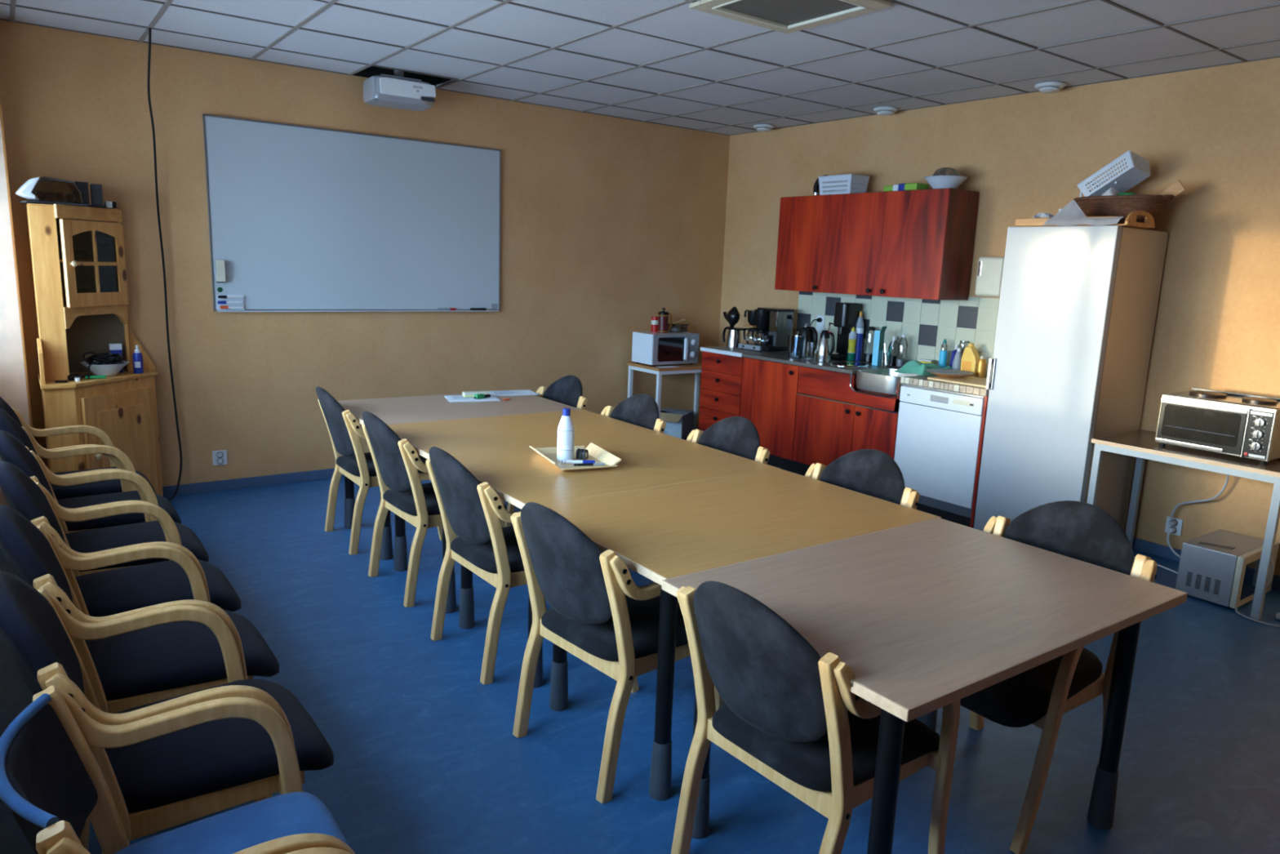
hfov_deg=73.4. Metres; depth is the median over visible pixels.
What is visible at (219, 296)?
marker
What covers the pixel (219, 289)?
round magnet
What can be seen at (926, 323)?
tile backsplash
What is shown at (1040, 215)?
crumpled tissue
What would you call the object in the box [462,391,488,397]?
eraser
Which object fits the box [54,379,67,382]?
stick
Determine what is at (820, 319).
socket
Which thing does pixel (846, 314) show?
coffee maker
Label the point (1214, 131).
wall
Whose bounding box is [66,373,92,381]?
power adapter
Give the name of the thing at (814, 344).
tumbler
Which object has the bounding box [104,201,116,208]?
charger
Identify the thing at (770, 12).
grille
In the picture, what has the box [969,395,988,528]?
end panel
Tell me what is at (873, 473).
armchair
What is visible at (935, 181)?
mixing bowl
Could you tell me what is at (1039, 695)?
armchair
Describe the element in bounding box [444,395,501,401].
paper stack
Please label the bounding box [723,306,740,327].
funnel
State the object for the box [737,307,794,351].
coffee machine
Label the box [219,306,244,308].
marker
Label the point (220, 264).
eraser
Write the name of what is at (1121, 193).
container
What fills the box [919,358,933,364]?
sponge
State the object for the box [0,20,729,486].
wall
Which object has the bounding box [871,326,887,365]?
carton
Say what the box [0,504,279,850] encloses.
armchair
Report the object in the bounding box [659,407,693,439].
cardboard box
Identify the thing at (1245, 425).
oven
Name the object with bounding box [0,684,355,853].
armchair
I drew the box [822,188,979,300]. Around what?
upper cabinet
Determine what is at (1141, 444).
table
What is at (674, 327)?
food box
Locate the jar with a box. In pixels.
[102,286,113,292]
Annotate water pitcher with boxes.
[787,334,801,358]
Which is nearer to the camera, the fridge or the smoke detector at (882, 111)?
the fridge
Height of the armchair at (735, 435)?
0.869 m
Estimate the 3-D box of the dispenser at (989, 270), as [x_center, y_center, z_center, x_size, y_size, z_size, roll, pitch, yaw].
[2.322,-0.984,5.632,0.134,0.255,0.190,-6,13,-36]
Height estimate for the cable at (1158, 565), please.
0.010 m
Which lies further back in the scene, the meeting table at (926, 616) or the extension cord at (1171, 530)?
the extension cord at (1171, 530)
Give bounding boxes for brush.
[882,335,895,366]
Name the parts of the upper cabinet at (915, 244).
door, door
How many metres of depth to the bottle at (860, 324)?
6.53 m
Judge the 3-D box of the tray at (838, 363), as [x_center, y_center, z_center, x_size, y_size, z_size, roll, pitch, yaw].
[1.536,-0.459,6.281,0.310,0.008,0.248,-6,13,-36]
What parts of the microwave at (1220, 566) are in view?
door handle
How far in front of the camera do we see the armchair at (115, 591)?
2.82 m
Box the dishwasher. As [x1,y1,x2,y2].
[893,382,984,527]
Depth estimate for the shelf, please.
4.79 m
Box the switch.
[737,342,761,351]
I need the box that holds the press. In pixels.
[657,307,671,333]
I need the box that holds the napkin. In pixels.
[1043,200,1123,226]
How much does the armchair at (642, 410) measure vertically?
0.869 m
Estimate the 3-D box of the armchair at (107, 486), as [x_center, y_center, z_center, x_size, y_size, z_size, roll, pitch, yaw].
[-2.717,0.247,4.125,0.646,0.904,0.545,-6,13,-36]
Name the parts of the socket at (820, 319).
plate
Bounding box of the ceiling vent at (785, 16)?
[688,0,892,34]
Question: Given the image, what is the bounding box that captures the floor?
[0,476,1279,853]
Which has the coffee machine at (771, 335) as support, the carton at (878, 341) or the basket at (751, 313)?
the basket at (751, 313)
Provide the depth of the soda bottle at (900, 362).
6.21 m
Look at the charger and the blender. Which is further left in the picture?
the charger
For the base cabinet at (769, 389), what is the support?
on the floor
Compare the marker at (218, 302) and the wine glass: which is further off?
the marker at (218, 302)
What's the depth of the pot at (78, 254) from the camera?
4.75 m
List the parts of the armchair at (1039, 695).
arm and leg, leg, seat, seat frame, backrest, arm and leg, leg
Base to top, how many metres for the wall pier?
2.710 m
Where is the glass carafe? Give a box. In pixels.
[862,326,875,363]
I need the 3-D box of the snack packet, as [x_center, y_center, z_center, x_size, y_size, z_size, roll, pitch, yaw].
[1.832,-1.646,5.914,0.140,0.050,0.280,-6,13,-36]
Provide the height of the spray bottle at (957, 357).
0.180 m
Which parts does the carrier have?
carry handle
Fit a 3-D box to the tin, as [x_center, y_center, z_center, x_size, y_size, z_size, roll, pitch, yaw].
[0.129,-0.880,7.349,0.069,0.127,0.069,-6,13,-36]
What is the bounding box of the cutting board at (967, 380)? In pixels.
[927,375,990,387]
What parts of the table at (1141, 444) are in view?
leg, leg, frame, leg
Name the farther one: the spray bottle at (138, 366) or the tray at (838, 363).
the tray at (838, 363)
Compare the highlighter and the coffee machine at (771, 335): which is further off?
the coffee machine at (771, 335)
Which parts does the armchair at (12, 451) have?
backrest, leg, leg, arm and leg, arm and leg, seat frame, seat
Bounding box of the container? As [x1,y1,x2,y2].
[1118,192,1136,195]
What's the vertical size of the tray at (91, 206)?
0.012 m
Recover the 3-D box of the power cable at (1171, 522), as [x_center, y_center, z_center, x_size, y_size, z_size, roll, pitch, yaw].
[3.110,0.343,4.762,0.068,0.502,0.279,-3,12,-23]
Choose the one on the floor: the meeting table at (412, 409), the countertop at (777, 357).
the meeting table at (412, 409)
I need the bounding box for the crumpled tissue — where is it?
[1032,213,1054,217]
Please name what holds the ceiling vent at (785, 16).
in the ceiling
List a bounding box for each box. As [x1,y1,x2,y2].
[72,181,89,204]
[89,183,103,205]
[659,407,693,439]
[667,323,688,332]
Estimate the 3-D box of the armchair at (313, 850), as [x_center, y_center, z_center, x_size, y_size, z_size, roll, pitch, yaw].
[-0.440,0.907,1.104,0.646,0.904,0.545,-5,13,-35]
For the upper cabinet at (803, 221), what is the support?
attached to the wall at (1214, 131)
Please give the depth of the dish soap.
6.52 m
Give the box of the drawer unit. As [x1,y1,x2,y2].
[698,351,744,431]
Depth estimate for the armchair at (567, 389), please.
5.31 m
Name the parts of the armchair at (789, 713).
arm and leg, leg, backrest, seat frame, seat, leg, arm and leg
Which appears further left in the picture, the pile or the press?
the pile
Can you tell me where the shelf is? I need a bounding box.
[59,258,115,262]
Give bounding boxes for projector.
[363,70,435,111]
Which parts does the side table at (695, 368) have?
leg, leg, frame, leg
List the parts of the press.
lid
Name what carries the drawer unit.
on the floor
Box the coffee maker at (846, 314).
[828,302,861,360]
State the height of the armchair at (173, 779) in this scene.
0.904 m
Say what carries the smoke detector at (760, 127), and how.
attached to the ceiling
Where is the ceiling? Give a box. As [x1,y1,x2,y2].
[0,0,1279,135]
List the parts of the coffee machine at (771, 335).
jug handle, jug handle, machine lid, tank, water tank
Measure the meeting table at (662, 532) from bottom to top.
0.730 m
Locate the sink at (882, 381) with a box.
[849,368,924,398]
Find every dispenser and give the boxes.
[575,448,588,459]
[974,257,1004,297]
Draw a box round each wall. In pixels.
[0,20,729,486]
[718,57,1279,575]
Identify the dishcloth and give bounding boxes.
[893,360,951,375]
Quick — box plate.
[926,368,974,377]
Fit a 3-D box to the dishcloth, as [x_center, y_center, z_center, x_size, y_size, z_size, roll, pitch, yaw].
[1.942,-0.418,5.897,0.460,0.084,0.270,-6,13,-36]
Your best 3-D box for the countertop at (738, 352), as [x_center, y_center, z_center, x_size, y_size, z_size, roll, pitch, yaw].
[0.905,-0.637,7.187,0.617,0.031,0.509,-6,13,-36]
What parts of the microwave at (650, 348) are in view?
door handle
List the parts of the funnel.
handle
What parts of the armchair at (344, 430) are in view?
leg, backrest, leg, seat, seat frame, arm and leg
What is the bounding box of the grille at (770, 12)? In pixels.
[721,0,857,26]
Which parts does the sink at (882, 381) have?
rim trim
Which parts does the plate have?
dish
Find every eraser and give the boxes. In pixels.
[215,259,226,282]
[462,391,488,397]
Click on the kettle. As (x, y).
(809, 334)
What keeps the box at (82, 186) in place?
on the tray at (91, 206)
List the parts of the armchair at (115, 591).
backrest, leg, leg, arm and leg, arm and leg, seat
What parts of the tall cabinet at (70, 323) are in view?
knob, panel, cornice, panel, glazed door, knob, door, raised panel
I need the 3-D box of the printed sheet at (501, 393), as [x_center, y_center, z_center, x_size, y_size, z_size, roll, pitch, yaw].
[-0.808,-0.215,5.418,0.301,0.002,0.216,-3,12,-24]
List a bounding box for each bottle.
[132,345,143,373]
[556,408,574,461]
[854,311,863,360]
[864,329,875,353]
[886,336,898,365]
[895,333,908,367]
[937,338,947,368]
[949,345,959,367]
[951,347,961,369]
[975,355,986,377]
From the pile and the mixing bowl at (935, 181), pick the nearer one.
the pile
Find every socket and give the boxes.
[212,449,227,465]
[809,315,825,333]
[1164,515,1183,535]
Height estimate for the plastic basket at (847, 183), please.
0.142 m
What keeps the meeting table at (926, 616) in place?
on the floor
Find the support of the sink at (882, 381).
in the countertop at (777, 357)
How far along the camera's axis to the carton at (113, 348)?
5.04 m
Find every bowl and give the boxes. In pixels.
[80,360,129,376]
[924,175,968,189]
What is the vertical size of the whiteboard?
1.184 m
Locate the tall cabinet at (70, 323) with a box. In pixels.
[26,203,163,496]
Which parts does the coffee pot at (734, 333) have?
handle, pot, lid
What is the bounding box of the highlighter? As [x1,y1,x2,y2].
[473,393,490,399]
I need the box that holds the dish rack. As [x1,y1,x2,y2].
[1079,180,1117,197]
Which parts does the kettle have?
handle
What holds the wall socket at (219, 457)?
attached to the wall at (607, 224)
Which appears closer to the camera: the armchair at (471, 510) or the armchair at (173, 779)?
the armchair at (173, 779)
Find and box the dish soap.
[847,326,857,360]
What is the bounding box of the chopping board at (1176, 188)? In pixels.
[1157,179,1186,198]
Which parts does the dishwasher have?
control panel, trim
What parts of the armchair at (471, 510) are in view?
leg, backrest, seat, seat frame, leg, arm and leg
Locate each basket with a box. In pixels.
[744,309,755,325]
[754,309,769,329]
[818,173,870,195]
[1073,194,1174,223]
[1076,150,1150,196]
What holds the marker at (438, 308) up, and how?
on the whiteboard
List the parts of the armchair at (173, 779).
backrest, leg, leg, arm and leg, arm and leg, seat frame, seat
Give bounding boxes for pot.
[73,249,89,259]
[722,326,746,347]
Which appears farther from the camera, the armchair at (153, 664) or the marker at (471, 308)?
the marker at (471, 308)
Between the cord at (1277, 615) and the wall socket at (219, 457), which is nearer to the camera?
the cord at (1277, 615)
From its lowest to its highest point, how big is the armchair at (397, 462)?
0.869 m
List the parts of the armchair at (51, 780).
backrest, leg, leg, arm and leg, arm and leg, seat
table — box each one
[337,393,582,559]
[386,409,665,613]
[453,434,779,687]
[540,468,941,800]
[626,359,702,430]
[661,517,1187,853]
[1086,429,1279,619]
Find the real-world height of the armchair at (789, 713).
0.869 m
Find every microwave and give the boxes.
[631,331,699,366]
[1175,528,1279,608]
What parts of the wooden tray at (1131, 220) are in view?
pierced handle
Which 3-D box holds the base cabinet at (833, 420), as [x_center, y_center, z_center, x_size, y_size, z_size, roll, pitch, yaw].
[1.663,0.028,6.239,0.648,0.862,0.905,-6,13,-36]
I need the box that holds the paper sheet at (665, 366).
[657,365,679,368]
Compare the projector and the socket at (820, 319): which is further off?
the socket at (820, 319)
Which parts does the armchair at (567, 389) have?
arm and leg, leg, backrest, leg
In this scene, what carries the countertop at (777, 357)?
on the base cabinet at (833, 420)
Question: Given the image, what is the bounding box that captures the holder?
[216,294,244,310]
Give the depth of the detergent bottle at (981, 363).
5.66 m
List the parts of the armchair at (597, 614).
leg, backrest, arm and leg, seat, seat frame, leg, arm and leg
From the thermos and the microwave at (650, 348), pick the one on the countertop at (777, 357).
the thermos
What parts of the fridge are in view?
handle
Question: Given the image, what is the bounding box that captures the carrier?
[15,176,88,206]
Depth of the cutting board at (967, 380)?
5.43 m
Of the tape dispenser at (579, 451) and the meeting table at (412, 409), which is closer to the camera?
the tape dispenser at (579, 451)
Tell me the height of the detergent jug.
0.222 m
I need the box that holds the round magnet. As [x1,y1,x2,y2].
[217,287,222,292]
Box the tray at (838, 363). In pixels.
[830,361,869,366]
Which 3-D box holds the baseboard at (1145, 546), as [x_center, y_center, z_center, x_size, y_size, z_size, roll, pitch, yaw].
[3.295,0.796,4.643,0.012,0.070,8.788,-6,13,-36]
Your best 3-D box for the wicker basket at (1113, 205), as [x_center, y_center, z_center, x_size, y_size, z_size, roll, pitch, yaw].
[2.683,-1.198,4.778,0.338,0.165,0.509,-6,13,-36]
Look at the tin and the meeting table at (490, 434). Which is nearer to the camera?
the meeting table at (490, 434)
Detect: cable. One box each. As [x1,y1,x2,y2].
[146,27,182,501]
[1133,556,1177,573]
[1168,474,1229,526]
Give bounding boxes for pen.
[573,462,604,466]
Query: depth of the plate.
5.54 m
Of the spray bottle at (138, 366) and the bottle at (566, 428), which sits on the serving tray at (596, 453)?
the bottle at (566, 428)
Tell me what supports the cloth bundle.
in the wicker basket at (1113, 205)
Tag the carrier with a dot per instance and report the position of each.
(24, 191)
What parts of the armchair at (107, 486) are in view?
backrest, arm and leg, arm and leg, seat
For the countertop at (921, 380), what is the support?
on the dishwasher
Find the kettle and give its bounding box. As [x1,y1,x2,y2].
[795,323,817,358]
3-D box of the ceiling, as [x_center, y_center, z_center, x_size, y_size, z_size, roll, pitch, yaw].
[1.088,-1.746,2.446,5.735,0.302,8.800,-6,13,-36]
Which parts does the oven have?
door glass, door, hot plate, hob plate, rail, control panel, hot plate, trim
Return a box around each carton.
[108,343,123,373]
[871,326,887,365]
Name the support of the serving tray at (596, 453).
on the meeting table at (519, 477)
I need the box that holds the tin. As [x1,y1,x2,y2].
[650,316,657,332]
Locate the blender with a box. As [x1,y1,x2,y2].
[813,174,827,195]
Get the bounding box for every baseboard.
[162,467,344,497]
[1132,537,1279,588]
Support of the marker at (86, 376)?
on the tall cabinet at (70, 323)
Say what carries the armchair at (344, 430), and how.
on the floor
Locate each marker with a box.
[84,374,106,378]
[217,295,244,298]
[217,301,243,303]
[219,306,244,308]
[437,307,456,310]
[470,307,486,310]
[561,459,595,463]
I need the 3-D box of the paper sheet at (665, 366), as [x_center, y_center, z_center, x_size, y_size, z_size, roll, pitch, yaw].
[0.233,-0.498,7.117,0.175,0.001,0.090,-6,13,-36]
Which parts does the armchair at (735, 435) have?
arm and leg, leg, backrest, leg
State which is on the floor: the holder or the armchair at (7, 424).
the armchair at (7, 424)
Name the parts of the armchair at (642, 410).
arm and leg, leg, backrest, leg, arm and leg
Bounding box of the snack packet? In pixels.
[883,182,928,191]
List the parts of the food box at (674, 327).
box lid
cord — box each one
[1166,526,1180,557]
[1235,606,1279,627]
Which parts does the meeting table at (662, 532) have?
leg, leg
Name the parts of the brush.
holder glass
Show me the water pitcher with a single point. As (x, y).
(788, 335)
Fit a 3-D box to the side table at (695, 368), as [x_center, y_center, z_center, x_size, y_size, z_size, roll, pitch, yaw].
[0.331,-0.188,7.465,0.806,0.730,0.458,-6,13,-36]
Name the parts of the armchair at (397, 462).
leg, backrest, leg, seat frame, seat, arm and leg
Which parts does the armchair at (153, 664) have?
backrest, leg, leg, arm and leg, arm and leg, seat frame, seat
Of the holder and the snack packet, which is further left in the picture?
the holder
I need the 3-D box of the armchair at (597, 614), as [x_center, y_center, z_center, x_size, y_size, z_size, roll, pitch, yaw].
[-0.074,0.622,2.769,0.628,0.869,0.545,-7,14,-41]
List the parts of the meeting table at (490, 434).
leg, leg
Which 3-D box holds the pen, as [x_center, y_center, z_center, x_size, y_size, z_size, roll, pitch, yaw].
[-0.209,0.154,3.532,0.133,0.011,0.011,-1,11,-14]
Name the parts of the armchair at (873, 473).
arm and leg, leg, backrest, leg, arm and leg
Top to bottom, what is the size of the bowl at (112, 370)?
0.076 m
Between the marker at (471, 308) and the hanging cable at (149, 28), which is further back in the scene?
the marker at (471, 308)
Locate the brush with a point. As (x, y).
(884, 360)
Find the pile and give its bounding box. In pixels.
[82,351,124,379]
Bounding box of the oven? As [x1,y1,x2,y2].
[1155,387,1279,464]
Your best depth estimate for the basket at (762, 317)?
7.00 m
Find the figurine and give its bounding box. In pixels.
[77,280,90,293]
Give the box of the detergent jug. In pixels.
[960,342,979,376]
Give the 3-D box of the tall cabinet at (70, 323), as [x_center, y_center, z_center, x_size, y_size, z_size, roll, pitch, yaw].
[-3.066,-0.360,4.887,0.600,1.737,0.496,-6,13,-36]
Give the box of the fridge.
[973,225,1168,530]
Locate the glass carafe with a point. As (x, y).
(868, 357)
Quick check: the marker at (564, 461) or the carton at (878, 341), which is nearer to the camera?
the marker at (564, 461)
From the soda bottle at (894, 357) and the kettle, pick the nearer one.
the soda bottle at (894, 357)
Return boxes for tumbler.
[804,342,815,360]
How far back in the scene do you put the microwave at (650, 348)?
7.19 m
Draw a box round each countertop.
[700,346,795,357]
[742,351,901,373]
[900,374,991,395]
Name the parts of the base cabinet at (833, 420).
door, apron panel, door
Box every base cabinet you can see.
[739,357,800,473]
[792,366,902,475]
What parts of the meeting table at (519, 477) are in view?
leg, leg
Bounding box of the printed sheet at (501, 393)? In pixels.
[488,389,539,395]
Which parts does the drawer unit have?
drawer, drawer, drawer, drawer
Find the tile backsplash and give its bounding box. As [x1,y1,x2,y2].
[795,291,999,377]
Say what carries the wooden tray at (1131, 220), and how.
on the fridge
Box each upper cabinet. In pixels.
[774,194,831,292]
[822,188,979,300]
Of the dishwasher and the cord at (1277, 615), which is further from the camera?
the dishwasher
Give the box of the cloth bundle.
[1101,186,1119,195]
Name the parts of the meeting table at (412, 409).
leg, leg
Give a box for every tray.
[85,204,106,208]
[529,442,621,471]
[830,361,869,366]
[1014,210,1155,228]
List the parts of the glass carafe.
lid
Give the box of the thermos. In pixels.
[815,329,835,362]
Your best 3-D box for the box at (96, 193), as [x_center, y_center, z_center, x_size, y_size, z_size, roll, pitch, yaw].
[-3.034,-1.295,4.792,0.055,0.112,0.100,-5,13,-33]
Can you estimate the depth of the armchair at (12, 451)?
3.29 m
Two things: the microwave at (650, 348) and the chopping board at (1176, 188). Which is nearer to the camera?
the chopping board at (1176, 188)
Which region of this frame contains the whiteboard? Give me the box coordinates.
[202,114,501,311]
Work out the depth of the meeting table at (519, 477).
3.52 m
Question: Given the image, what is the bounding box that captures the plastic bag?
[933,167,960,176]
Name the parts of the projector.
connector panel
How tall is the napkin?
0.141 m
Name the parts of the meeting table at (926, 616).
leg, leg, leg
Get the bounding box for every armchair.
[0,396,155,499]
[0,408,181,533]
[0,430,208,575]
[0,460,241,617]
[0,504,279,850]
[0,570,333,853]
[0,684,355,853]
[284,847,351,853]
[315,386,442,555]
[361,410,506,607]
[425,446,527,684]
[505,375,587,526]
[510,502,724,803]
[600,393,666,433]
[671,580,959,853]
[677,416,769,602]
[804,448,919,509]
[960,500,1156,853]
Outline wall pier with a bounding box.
[0,95,33,506]
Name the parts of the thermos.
handle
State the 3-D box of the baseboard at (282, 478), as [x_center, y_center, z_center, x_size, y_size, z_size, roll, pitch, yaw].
[-1.414,0.251,6.580,5.253,0.070,0.012,-6,13,-36]
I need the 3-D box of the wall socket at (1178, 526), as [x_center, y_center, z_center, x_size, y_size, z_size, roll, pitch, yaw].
[3.064,0.569,4.927,0.016,0.096,0.086,-6,13,-36]
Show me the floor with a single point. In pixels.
(428, 758)
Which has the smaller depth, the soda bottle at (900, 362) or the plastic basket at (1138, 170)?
the plastic basket at (1138, 170)
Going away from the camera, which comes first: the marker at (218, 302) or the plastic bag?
the marker at (218, 302)
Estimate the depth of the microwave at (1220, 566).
4.28 m
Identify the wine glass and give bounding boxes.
[91,244,107,260]
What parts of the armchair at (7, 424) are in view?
backrest, leg, arm and leg, seat frame, arm and leg, seat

